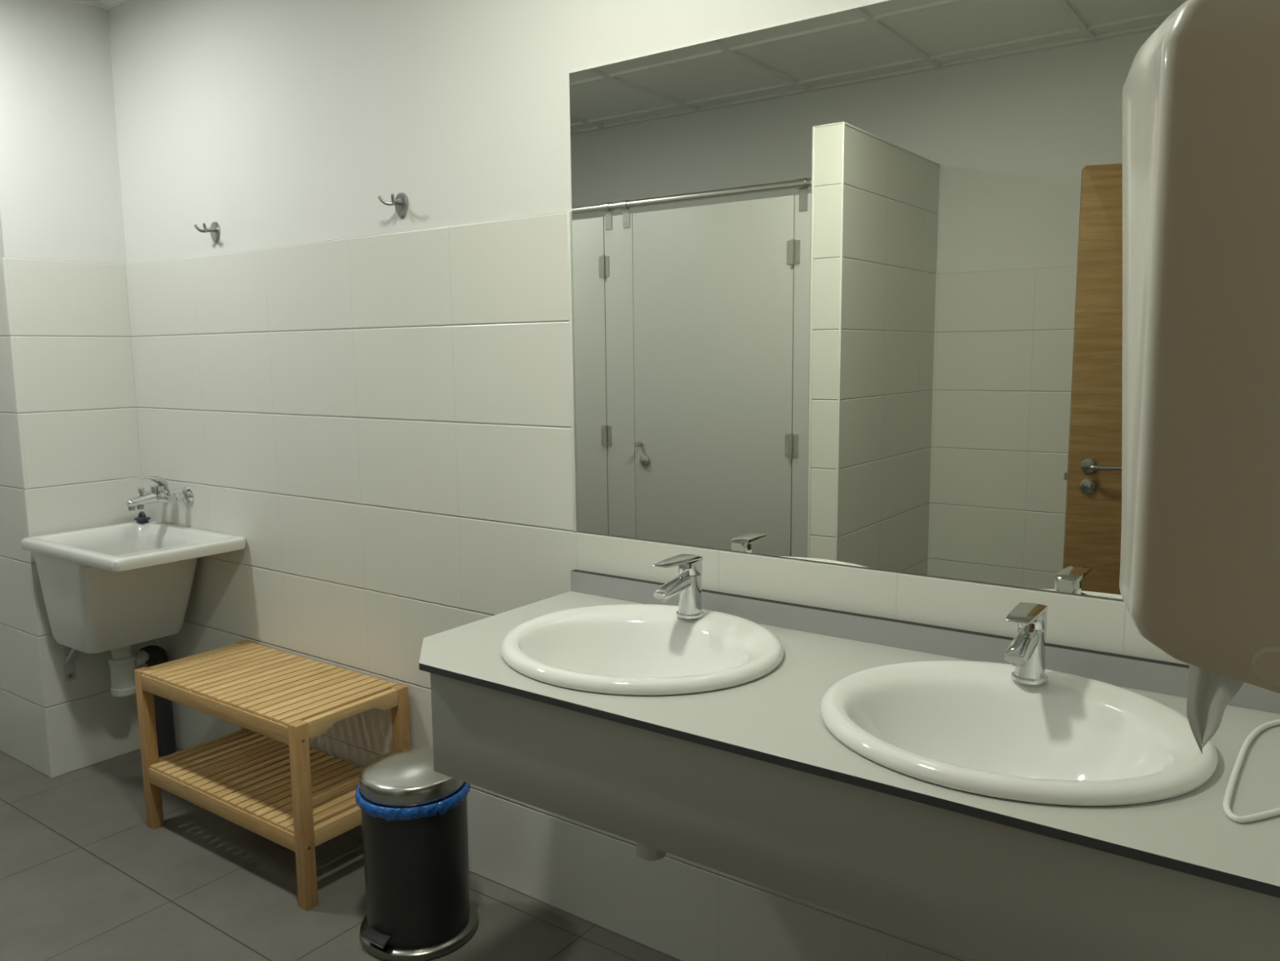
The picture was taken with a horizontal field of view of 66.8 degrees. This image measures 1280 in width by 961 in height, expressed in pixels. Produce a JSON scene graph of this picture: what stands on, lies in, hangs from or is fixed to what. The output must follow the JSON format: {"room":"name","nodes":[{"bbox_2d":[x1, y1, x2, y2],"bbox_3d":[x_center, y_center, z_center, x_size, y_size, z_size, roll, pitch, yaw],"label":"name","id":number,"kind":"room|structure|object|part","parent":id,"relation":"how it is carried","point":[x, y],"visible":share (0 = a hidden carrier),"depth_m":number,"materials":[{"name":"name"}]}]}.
{"room":"public restroom","nodes":[
{"label":"public restroom","id":0,"kind":"room"},
{"bbox_2d":[0,0,155,778],"bbox_3d":[-2.239,-0.350,3.614,0.880,2.650,0.508,5,9,35],"label":"wall","id":1,"kind":"structure","parent":0,"point":[62,233],"depth_m":3.29,"materials":[{"name":"white tile"}]},
{"bbox_2d":[0,257,55,777],"bbox_3d":[-2.026,0.153,3.221,0.013,1.750,0.013,5,9,35],"label":"trim","id":2,"kind":"structure","parent":1,"relation":"attached to","point":[1,257],"depth_m":3.21,"materials":[{"name":"white tile"}]},
{"bbox_2d":[69,0,130,10],"bbox_3d":[-1.388,-1.417,1.499,4.570,0.101,2.680,5,9,35],"label":"ceiling","id":3,"kind":"structure","parent":0,"point":[107,5],"depth_m":3.25,"materials":[{"name":"white paint"}]},
{"bbox_2d":[0,747,679,960],"bbox_3d":[-0.954,1.293,1.561,5.570,0.100,2.680,5,9,35],"label":"floor","id":4,"kind":"structure","parent":0,"point":[84,876],"depth_m":2.60,"materials":[{"name":"tile"}]},
{"bbox_2d":[134,640,410,910],"bbox_3d":[-1.085,0.821,2.864,0.803,0.498,0.366,5,9,35],"label":"slatted bench","id":5,"kind":"object","parent":4,"relation":"on","point":[264,777],"visible":0.92,"depth_m":2.76,"materials":[{"name":"brown wood"}]},
{"bbox_3d":[-1.492,0.814,2.954,0.036,0.498,0.036,5,9,35],"label":"leg","id":6,"kind":"part","parent":5,"relation":"part of","materials":[{"name":"brown wood"}]},
{"bbox_3d":[-1.393,0.572,3.054,0.022,0.046,0.293,5,9,35],"label":"rail","id":7,"kind":"part","parent":5,"relation":"part of","materials":[{"name":"brown wood"}]},
{"bbox_3d":[-1.390,0.861,3.091,0.022,0.046,0.293,5,9,35],"label":"rail","id":8,"kind":"part","parent":5,"relation":"part of","materials":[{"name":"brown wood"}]},
{"bbox_3d":[-1.189,0.626,2.696,0.729,0.046,0.017,5,9,35],"label":"rail","id":9,"kind":"part","parent":5,"relation":"part of","materials":[{"name":"brown wood"}]},
{"bbox_3d":[-1.186,0.916,2.734,0.729,0.046,0.017,5,9,35],"label":"rail","id":10,"kind":"part","parent":5,"relation":"part of","materials":[{"name":"brown wood"}]},
{"bbox_3d":[-1.300,0.777,3.219,0.036,0.498,0.036,5,9,35],"label":"leg","id":11,"kind":"part","parent":5,"relation":"part of","materials":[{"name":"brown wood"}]},
{"bbox_3d":[-0.870,0.866,2.510,0.036,0.498,0.036,5,9,35],"label":"leg","id":12,"kind":"part","parent":5,"relation":"part of","materials":[{"name":"brown wood"}]},
{"bbox_3d":[-0.768,0.913,2.647,0.022,0.046,0.293,5,9,35],"label":"rail","id":13,"kind":"part","parent":5,"relation":"part of","materials":[{"name":"brown wood"}]},
{"bbox_3d":[-0.771,0.624,2.609,0.022,0.046,0.293,5,9,35],"label":"rail","id":14,"kind":"part","parent":5,"relation":"part of","materials":[{"name":"brown wood"}]},
{"bbox_3d":[-0.678,0.829,2.775,0.036,0.498,0.036,5,9,35],"label":"leg","id":15,"kind":"part","parent":5,"relation":"part of","materials":[{"name":"brown wood"}]},
{"bbox_2d":[359,746,478,960],"bbox_3d":[-0.556,0.900,2.405,0.291,0.450,0.296,5,9,35],"label":"pedal bin","id":16,"kind":"object","parent":4,"relation":"on","point":[420,907],"visible":0.93,"depth_m":2.31,"materials":[{"name":"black metal"}]},
{"bbox_3d":[-0.556,0.711,2.382,0.254,0.069,0.254,5,9,35],"label":"lid","id":17,"kind":"part","parent":16,"relation":"part of","materials":[{"name":"silver metal"}]},
{"bbox_2d":[355,782,471,821],"bbox_3d":[-0.556,0.761,2.389,0.278,0.037,0.278,5,9,35],"label":"liner","id":18,"kind":"object","parent":16,"relation":"in","point":[388,814],"visible":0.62,"depth_m":2.27,"materials":[{"name":"blue plastic"}]},
{"bbox_2d":[107,0,1189,960],"bbox_3d":[-0.270,-0.217,2.446,3.690,2.650,0.120,5,9,35],"label":"wall","id":19,"kind":"structure","parent":0,"point":[355,392],"depth_m":2.62,"materials":[{"name":"white tile"}]},
{"bbox_2d":[21,520,245,755],"bbox_3d":[-1.655,0.604,3.223,0.649,0.844,0.427,5,9,35],"label":"sink","id":20,"kind":"object","parent":19,"relation":"attached to","point":[115,588],"visible":0.89,"depth_m":3.18,"materials":[{"name":"white ceramic"}]},
{"bbox_3d":[-1.967,0.603,3.343,0.003,0.175,0.036,5,9,35],"label":"bracket plate","id":21,"kind":"part","parent":20,"relation":"part of","materials":[{"name":"white metal"}]},
{"bbox_2d":[21,520,245,653],"bbox_3d":[-1.650,0.366,3.187,0.630,0.364,0.427,5,9,35],"label":"basin","id":22,"kind":"object","parent":20,"relation":"in","point":[105,588],"depth_m":3.15,"materials":[{"name":"white ceramic"}]},
{"bbox_2d":[134,649,149,666],"bbox_3d":[-1.756,0.626,3.406,0.050,0.048,0.104,-1,7,-4],"label":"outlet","id":23,"kind":"object","parent":20,"relation":"attached to","point":[142,657],"depth_m":3.39,"materials":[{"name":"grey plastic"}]},
{"bbox_2d":[133,511,151,522],"bbox_3d":[-1.773,0.129,3.460,0.068,0.038,0.048,5,9,35],"label":"plug","id":24,"kind":"object","parent":20,"relation":"on","point":[141,517],"visible":1,"depth_m":3.45,"materials":[{"name":"grey rubber"}]},
{"bbox_2d":[120,475,193,510],"bbox_3d":[-1.669,0.038,3.306,0.218,0.111,0.186,5,9,35],"label":"mixer tap","id":25,"kind":"object","parent":19,"relation":"attached to","point":[160,492],"visible":1,"depth_m":3.30,"materials":[{"name":"silver metal"}]},
{"bbox_2d":[128,506,135,510],"bbox_3d":[-1.706,0.092,3.260,0.021,0.015,0.021,5,9,35],"label":"outlet","id":26,"kind":"object","parent":25,"relation":"attached to","point":[130,508],"depth_m":3.25,"materials":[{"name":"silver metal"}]},
{"bbox_2d":[137,504,144,509],"bbox_3d":[-1.689,0.089,3.284,0.021,0.015,0.021,5,9,35],"label":"outlet","id":27,"kind":"object","parent":25,"relation":"attached to","point":[139,506],"depth_m":3.28,"materials":[{"name":"metal"}]},
{"bbox_3d":[-1.686,0.038,3.282,0.019,0.028,0.019,5,9,35],"label":"diverter knob","id":28,"kind":"part","parent":25,"relation":"part of","materials":[{"name":"silver metal"}]},
{"bbox_3d":[-1.684,0.063,3.287,0.042,0.047,0.103,5,9,35],"label":"spout","id":29,"kind":"part","parent":25,"relation":"part of","materials":[{"name":"silver metal"}]},
{"bbox_3d":[-1.680,0.015,3.288,0.049,0.062,0.150,5,9,35],"label":"lever","id":30,"kind":"part","parent":25,"relation":"part of","materials":[{"name":"silver metal"}]},
{"bbox_2d":[193,221,220,243],"bbox_3d":[-1.361,-0.783,3.055,0.060,0.067,0.058,5,9,35],"label":"coat hook","id":31,"kind":"object","parent":19,"relation":"attached to","point":[215,229],"visible":1,"depth_m":3.06,"materials":[{"name":"grey metal"}]},
{"bbox_3d":[-1.352,-0.793,3.066,0.018,0.018,0.018,5,9,35],"label":"stem","id":32,"kind":"part","parent":31,"relation":"part of","materials":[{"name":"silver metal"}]},
{"bbox_3d":[-1.346,-0.786,3.076,0.049,0.067,0.007,5,9,35],"label":"plate","id":33,"kind":"part","parent":31,"relation":"part of","materials":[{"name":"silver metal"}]},
{"bbox_2d":[377,192,408,218],"bbox_3d":[-0.645,-0.723,2.545,0.060,0.067,0.058,5,9,35],"label":"coat hook","id":34,"kind":"object","parent":19,"relation":"attached to","point":[401,201],"visible":1,"depth_m":2.55,"materials":[{"name":"grey metal"}]},
{"bbox_3d":[-0.636,-0.733,2.556,0.018,0.018,0.018,5,9,35],"label":"stem","id":35,"kind":"part","parent":34,"relation":"part of","materials":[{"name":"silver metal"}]},
{"bbox_3d":[-0.630,-0.726,2.565,0.049,0.067,0.007,5,9,35],"label":"plate","id":36,"kind":"part","parent":34,"relation":"part of","materials":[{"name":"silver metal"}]},
{"bbox_2d":[566,211,577,531],"bbox_3d":[-0.159,-0.249,2.289,0.009,0.750,0.008,5,9,35],"label":"trim","id":37,"kind":"structure","parent":19,"relation":"attached to","point":[568,213],"depth_m":2.28,"materials":[{"name":"white metal"}]},
{"bbox_2d":[418,568,1279,960],"bbox_3d":[0.295,0.432,1.678,1.542,0.265,0.599,5,9,35],"label":"countertop","id":38,"kind":"structure","parent":19,"relation":"attached to","point":[748,781],"depth_m":1.41,"materials":[{"name":"grey laminate"}]},
{"bbox_2d":[500,604,783,695],"bbox_3d":[0.002,0.391,1.885,0.556,0.180,0.516,5,9,35],"label":"washbasin","id":39,"kind":"object","parent":38,"relation":"in","point":[618,649],"visible":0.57,"depth_m":1.98,"materials":[{"name":"white ceramic"}]},
{"bbox_2d":[635,841,666,860],"bbox_3d":[0.102,0.594,2.001,0.062,0.251,0.338,5,9,35],"label":"trap","id":40,"kind":"object","parent":39,"relation":"attached to","point":[646,852],"visible":0.24,"depth_m":1.88,"materials":[{"name":"grey plastic"}]},
{"bbox_2d":[652,553,703,618],"bbox_3d":[0.080,0.222,1.998,0.058,0.129,0.133,5,10,38],"label":"tap","id":41,"kind":"object","parent":38,"relation":"on","point":[687,584],"visible":1,"depth_m":2.00,"materials":[{"name":"silver metal"}]},
{"bbox_3d":[0.068,0.216,1.981,0.038,0.038,0.094,5,10,38],"label":"spout","id":42,"kind":"part","parent":41,"relation":"part of","materials":[{"name":"silver metal"}]},
{"bbox_3d":[0.079,0.168,1.989,0.045,0.020,0.128,5,10,38],"label":"lever","id":43,"kind":"part","parent":41,"relation":"part of","materials":[{"name":"silver metal"}]},
{"bbox_2d":[820,659,1217,805],"bbox_3d":[0.552,0.439,1.478,0.556,0.180,0.516,5,9,35],"label":"washbasin","id":44,"kind":"object","parent":38,"relation":"in","point":[967,726],"visible":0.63,"depth_m":1.54,"materials":[{"name":"white ceramic"}]},
{"bbox_2d":[1004,602,1048,684],"bbox_3d":[0.627,0.271,1.580,0.058,0.129,0.133,5,9,34],"label":"tap","id":45,"kind":"object","parent":38,"relation":"on","point":[1026,651],"visible":1,"depth_m":1.58,"materials":[{"name":"silver metal"}]},
{"bbox_3d":[0.616,0.265,1.563,0.038,0.038,0.094,5,9,34],"label":"spout","id":46,"kind":"part","parent":45,"relation":"part of","materials":[{"name":"silver metal"}]},
{"bbox_3d":[0.626,0.217,1.572,0.045,0.020,0.128,5,9,34],"label":"lever","id":47,"kind":"part","parent":45,"relation":"part of","materials":[{"name":"silver metal"}]},
{"bbox_2d":[1222,719,1279,822],"bbox_3d":[0.893,0.294,1.304,0.149,0.192,0.458,5,9,35],"label":"power cable","id":48,"kind":"object","parent":38,"relation":"on","point":[1233,779],"visible":1,"depth_m":1.25,"materials":[{"name":"white plastic"}]},
{"bbox_2d":[568,0,1186,599],"bbox_3d":[0.463,-0.348,1.825,1.518,1.050,0.005,5,9,35],"label":"wall mirror","id":49,"kind":"object","parent":19,"relation":"attached to","point":[847,284],"visible":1,"depth_m":1.84,"materials":[{"name":"clear glass"}]},
{"bbox_2d":[570,568,1279,713],"bbox_3d":[0.463,0.292,1.897,1.538,0.050,0.019,5,9,35],"label":"backsplash","id":50,"kind":"structure","parent":19,"relation":"attached to","point":[1162,677],"depth_m":1.84,"materials":[{"name":"grey laminate"}]},
{"bbox_3d":[0.432,0.046,0.386,0.125,2.650,2.446,5,9,35],"label":"wall","id":51,"kind":"structure","parent":0,"visible":0},
{"bbox_2d":[1119,0,1279,693],"bbox_3d":[0.405,-0.084,0.611,0.196,0.402,0.274,5,9,35],"label":"dispenser","id":52,"kind":"object","parent":51,"relation":"attached to","point":[1199,578],"visible":1,"depth_m":0.52,"materials":[{"name":"white plastic"}]},
{"bbox_2d":[1186,663,1244,754],"bbox_3d":[0.393,0.139,0.656,0.039,0.096,0.012,5,9,35],"label":"paper towel","id":53,"kind":"object","parent":52,"relation":"hanging from","point":[1209,693],"visible":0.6,"depth_m":0.66,"materials":[{"name":"white paper"}]}
]}

